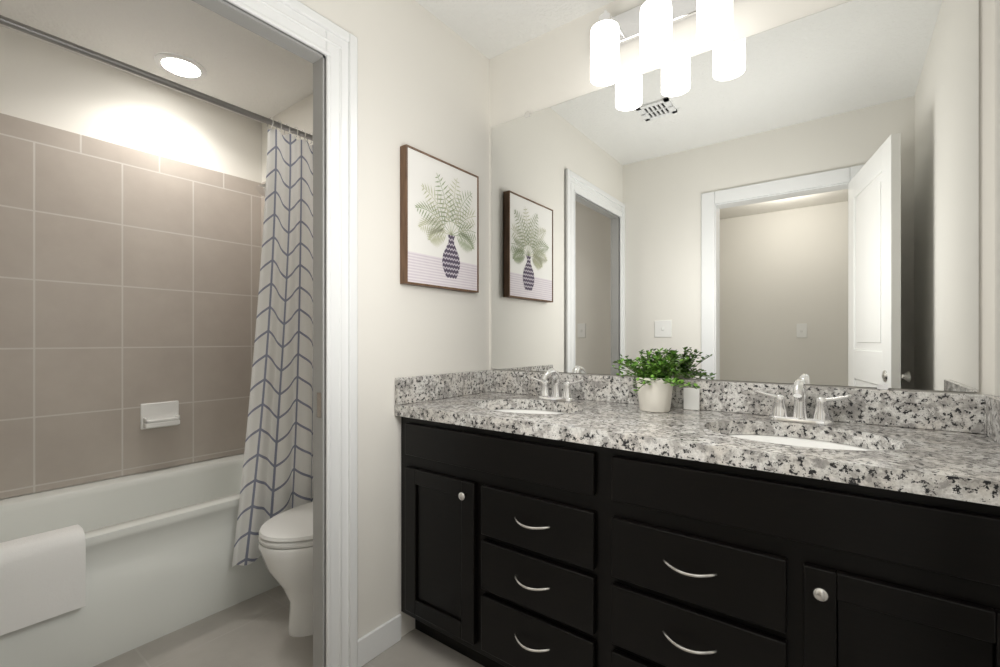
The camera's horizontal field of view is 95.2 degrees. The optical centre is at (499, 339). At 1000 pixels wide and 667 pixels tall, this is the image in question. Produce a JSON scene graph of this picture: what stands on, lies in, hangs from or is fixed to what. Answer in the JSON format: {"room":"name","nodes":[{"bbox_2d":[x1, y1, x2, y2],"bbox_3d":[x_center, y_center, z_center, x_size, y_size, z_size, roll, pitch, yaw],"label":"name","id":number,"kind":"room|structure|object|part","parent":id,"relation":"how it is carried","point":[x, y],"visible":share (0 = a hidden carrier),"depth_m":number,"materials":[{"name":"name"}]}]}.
{"room":"bathroom","nodes":[
{"label":"bathroom","id":0,"kind":"room"},
{"bbox_2d":[0,26,261,499],"bbox_3d":[-1.856,-0.100,2.342,0.120,2.440,2.100,0,0,37],"label":"wall","id":1,"kind":"structure","parent":0,"point":[43,83],"depth_m":2.23,"materials":[{"name":"paint"}]},
{"bbox_2d":[0,113,260,498],"bbox_3d":[-1.904,-0.142,2.169,0.010,1.615,1.526,0,0,37],"label":"tile","id":2,"kind":"structure","parent":1,"relation":"attached to","point":[129,281],"depth_m":2.21,"materials":[{"name":"beige tile"}]},
{"bbox_2d":[140,401,179,429],"bbox_3d":[-1.734,0.385,2.341,0.055,0.130,0.165,0,0,37],"label":"soap shelf","id":3,"kind":"object","parent":1,"relation":"attached to","point":[159,414],"visible":1,"depth_m":2.34,"materials":[{"name":"white ceramic"}]},
{"bbox_2d":[262,94,312,182],"bbox_3d":[-0.738,-0.100,2.532,1.440,2.440,0.454,0,0,37],"label":"wall","id":4,"kind":"structure","parent":0,"point":[299,115],"depth_m":2.56,"materials":[{"name":"paint"}]},
{"bbox_2d":[261,181,265,251],"bbox_3d":[-1.129,-0.142,2.536,0.790,1.615,0.010,0,0,37],"label":"tile","id":5,"kind":"structure","parent":4,"relation":"attached to","point":[262,207],"depth_m":2.76,"materials":[{"name":"beige tile"}]},
{"bbox_2d":[256,183,265,196],"bbox_3d":[-1.205,-0.158,2.460,0.160,1.458,0.202,0,0,37],"label":"shower head","id":6,"kind":"object","parent":5,"relation":"attached to","point":[260,188],"visible":0.02,"depth_m":2.39,"materials":[{"name":"silver metal"}]},
{"bbox_2d":[94,585,483,666],"bbox_3d":[-0.650,1.170,0.725,4.290,0.100,3.240,0,0,37],"label":"floor","id":7,"kind":"structure","parent":0,"point":[252,632],"depth_m":1.66,"materials":[{"name":"tile"}]},
{"bbox_2d":[0,454,279,666],"bbox_3d":[-1.595,0.895,1.937,0.776,0.450,1.518,0,0,37],"label":"bathtub","id":8,"kind":"object","parent":7,"relation":"on","point":[160,543],"visible":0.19,"depth_m":1.80,"materials":[{"name":"white ceramic"}]},
{"bbox_2d":[0,524,85,635],"bbox_3d":[-1.550,0.761,1.431,0.167,0.247,0.350,0,0,37],"label":"towel","id":9,"kind":"object","parent":8,"relation":"on","point":[43,576],"visible":1,"depth_m":1.44,"materials":[{"name":"white fabric"}]},
{"bbox_2d":[258,502,312,636],"bbox_3d":[-0.651,0.740,1.924,0.420,0.760,0.694,0,0,37],"label":"toilet","id":10,"kind":"object","parent":7,"relation":"on","point":[285,544],"visible":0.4,"depth_m":1.68,"materials":[{"name":"white ceramic"}]},
{"bbox_2d":[395,412,999,666],"bbox_3d":[0.427,0.700,1.419,1.634,0.840,0.592,0,0,37],"label":"bathroom vanity","id":11,"kind":"object","parent":7,"relation":"on","point":[551,517],"depth_m":1.10,"materials":[{"name":"black wood"}]},
{"bbox_2d":[395,392,999,499],"bbox_3d":[0.434,0.260,1.429,1.634,0.040,0.567,0,0,37],"label":"countertop","id":12,"kind":"structure","parent":11,"relation":"on","point":[928,457],"depth_m":1.15,"materials":[{"name":"grey stone"}]},
{"bbox_2d":[487,404,578,415],"bbox_3d":[0.101,0.347,1.668,0.470,0.157,0.370,0,0,37],"label":"sink","id":13,"kind":"object","parent":12,"relation":"in","point":[538,409],"depth_m":1.83,"materials":[{"name":"white ceramic"}]},
{"bbox_2d":[531,368,582,399],"bbox_3d":[0.202,0.175,1.803,0.234,0.129,0.130,0,0,37],"label":"faucet","id":14,"kind":"object","parent":12,"relation":"on","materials":[{"name":"silver metal"}]},
{"bbox_2d":[612,348,700,412],"bbox_3d":[0.501,0.132,1.528,0.307,0.216,0.270,0,0,37],"label":"plant","id":15,"kind":"object","parent":12,"relation":"on","point":[655,380],"visible":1,"depth_m":1.51,"materials":[{"name":"green plant"}]},
{"bbox_3d":[0.525,0.182,1.550,0.124,0.114,0.124,0,0,37],"label":"pot","id":16,"kind":"part","parent":15,"relation":"part of","materials":[{"name":"white ceramic"}]},
{"bbox_2d":[684,388,699,409],"bbox_3d":[0.658,0.202,1.569,0.052,0.074,0.009,0,0,37],"label":"tent card","id":17,"kind":"object","parent":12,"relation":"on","point":[691,398],"visible":1,"depth_m":1.56,"materials":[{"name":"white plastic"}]},
{"bbox_2d":[492,0,978,391],"bbox_3d":[0.598,-0.431,1.655,1.590,1.142,0.008,0,0,37],"label":"mirror","id":18,"kind":"object","parent":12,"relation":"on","point":[790,202],"visible":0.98,"depth_m":1.46,"materials":[{"name":"clear glass"}]},
{"bbox_2d":[755,378,850,423],"bbox_3d":[0.858,0.175,1.311,0.234,0.129,0.130,0,0,37],"label":"faucet","id":19,"kind":"object","parent":12,"relation":"on","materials":[{"name":"silver metal"}]},
{"bbox_2d":[707,424,898,455],"bbox_3d":[0.757,0.347,1.176,0.470,0.157,0.370,0,0,37],"label":"sink","id":20,"kind":"object","parent":12,"relation":"in","point":[852,443],"depth_m":1.28,"materials":[{"name":"white ceramic"}]},
{"bbox_2d":[0,0,614,122],"bbox_3d":[-0.650,-1.370,0.725,4.290,0.100,3.240,0,0,37],"label":"ceiling","id":21,"kind":"structure","parent":0,"point":[246,69],"depth_m":1.97,"materials":[{"name":"paint"}]},
{"bbox_2d":[154,52,206,79],"bbox_3d":[-1.536,-1.315,2.202,0.210,0.010,0.210,0,0,37],"label":"recessed light","id":22,"kind":"object","parent":21,"relation":"in","point":[178,65],"visible":0.98,"depth_m":2.19,"materials":[{"name":"white"}]},
{"bbox_2d":[298,0,488,638],"bbox_3d":[-0.569,-0.100,1.508,0.060,2.440,1.650,0,0,37],"label":"wall","id":23,"kind":"structure","parent":0,"point":[423,79],"depth_m":1.70,"materials":[{"name":"paint"}]},
{"bbox_2d":[192,0,324,666],"bbox_3d":[-0.803,0.100,1.196,0.056,2.040,0.740,0,0,37],"label":"door jamb","id":24,"kind":"structure","parent":23,"relation":"in","point":[230,12],"depth_m":1.47,"materials":[{"name":"grey wood"}]},
{"bbox_2d":[224,0,357,666],"bbox_3d":[-0.802,0.049,1.195,0.099,2.142,0.944,0,0,37],"label":"door frame","id":25,"kind":"structure","parent":23,"relation":"attached to","point":[335,45],"depth_m":1.50,"materials":[{"name":"white wood"}]},
{"bbox_2d":[358,614,400,656],"bbox_3d":[-0.390,1.073,1.809,0.015,0.095,0.533,0,0,37],"label":"baseboard","id":26,"kind":"structure","parent":23,"relation":"attached to","point":[375,642],"depth_m":1.63,"materials":[{"name":"white wood"}]},
{"bbox_2d":[400,144,478,292],"bbox_3d":[-0.235,-0.468,1.870,0.035,0.515,0.420,0,0,37],"label":"picture frame","id":27,"kind":"object","parent":23,"relation":"attached to","point":[439,223],"visible":1,"depth_m":1.82,"materials":[{"name":"brown wood"}]},
{"bbox_2d":[395,370,490,403],"bbox_3d":[-0.218,0.190,1.905,0.020,0.099,0.546,0,0,37],"label":"backsplash","id":28,"kind":"structure","parent":23,"relation":"attached to","point":[408,390],"depth_m":1.85,"materials":[{"name":"grey stone"}]},
{"bbox_2d":[489,0,994,395],"bbox_3d":[0.666,-0.100,1.688,1.820,2.440,0.120,0,0,37],"label":"wall","id":29,"kind":"structure","parent":0,"point":[551,68],"depth_m":1.63,"materials":[{"name":"paint"}]},
{"bbox_2d":[590,0,732,85],"bbox_3d":[0.552,-1.100,1.586,0.580,0.290,0.174,0,0,37],"label":"sconce","id":30,"kind":"object","parent":29,"relation":"attached to","point":[649,23],"visible":1,"depth_m":1.58,"materials":[{"name":"white glass"}]},
{"bbox_2d":[491,370,993,431],"bbox_3d":[0.598,0.190,1.648,1.634,0.099,0.020,0,0,37],"label":"backsplash","id":31,"kind":"structure","parent":29,"relation":"attached to","point":[952,412],"depth_m":1.34,"materials":[{"name":"grey stone"}]},
{"bbox_2d":[995,0,999,397],"bbox_3d":[0.815,-0.100,0.470,0.120,2.440,1.650,0,0,37],"label":"wall","id":32,"kind":"structure","parent":0,"point":[997,198],"depth_m":1.14,"materials":[{"name":"paint"}]},
{"bbox_2d":[983,396,999,443],"bbox_3d":[1.074,0.190,0.936,0.020,0.099,0.546,0,0,37],"label":"backsplash","id":33,"kind":"structure","parent":32,"relation":"attached to","point":[991,404],"depth_m":1.10,"materials":[{"name":"grey stone"}]},
{"bbox_3d":[-1.826,-0.100,1.082,1.440,2.440,0.120,0,0,37],"label":"wall","id":34,"kind":"structure","parent":0,"visible":0},
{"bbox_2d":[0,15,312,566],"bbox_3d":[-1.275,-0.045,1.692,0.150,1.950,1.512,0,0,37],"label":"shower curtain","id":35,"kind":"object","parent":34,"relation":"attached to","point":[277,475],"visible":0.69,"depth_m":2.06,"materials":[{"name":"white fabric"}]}
]}

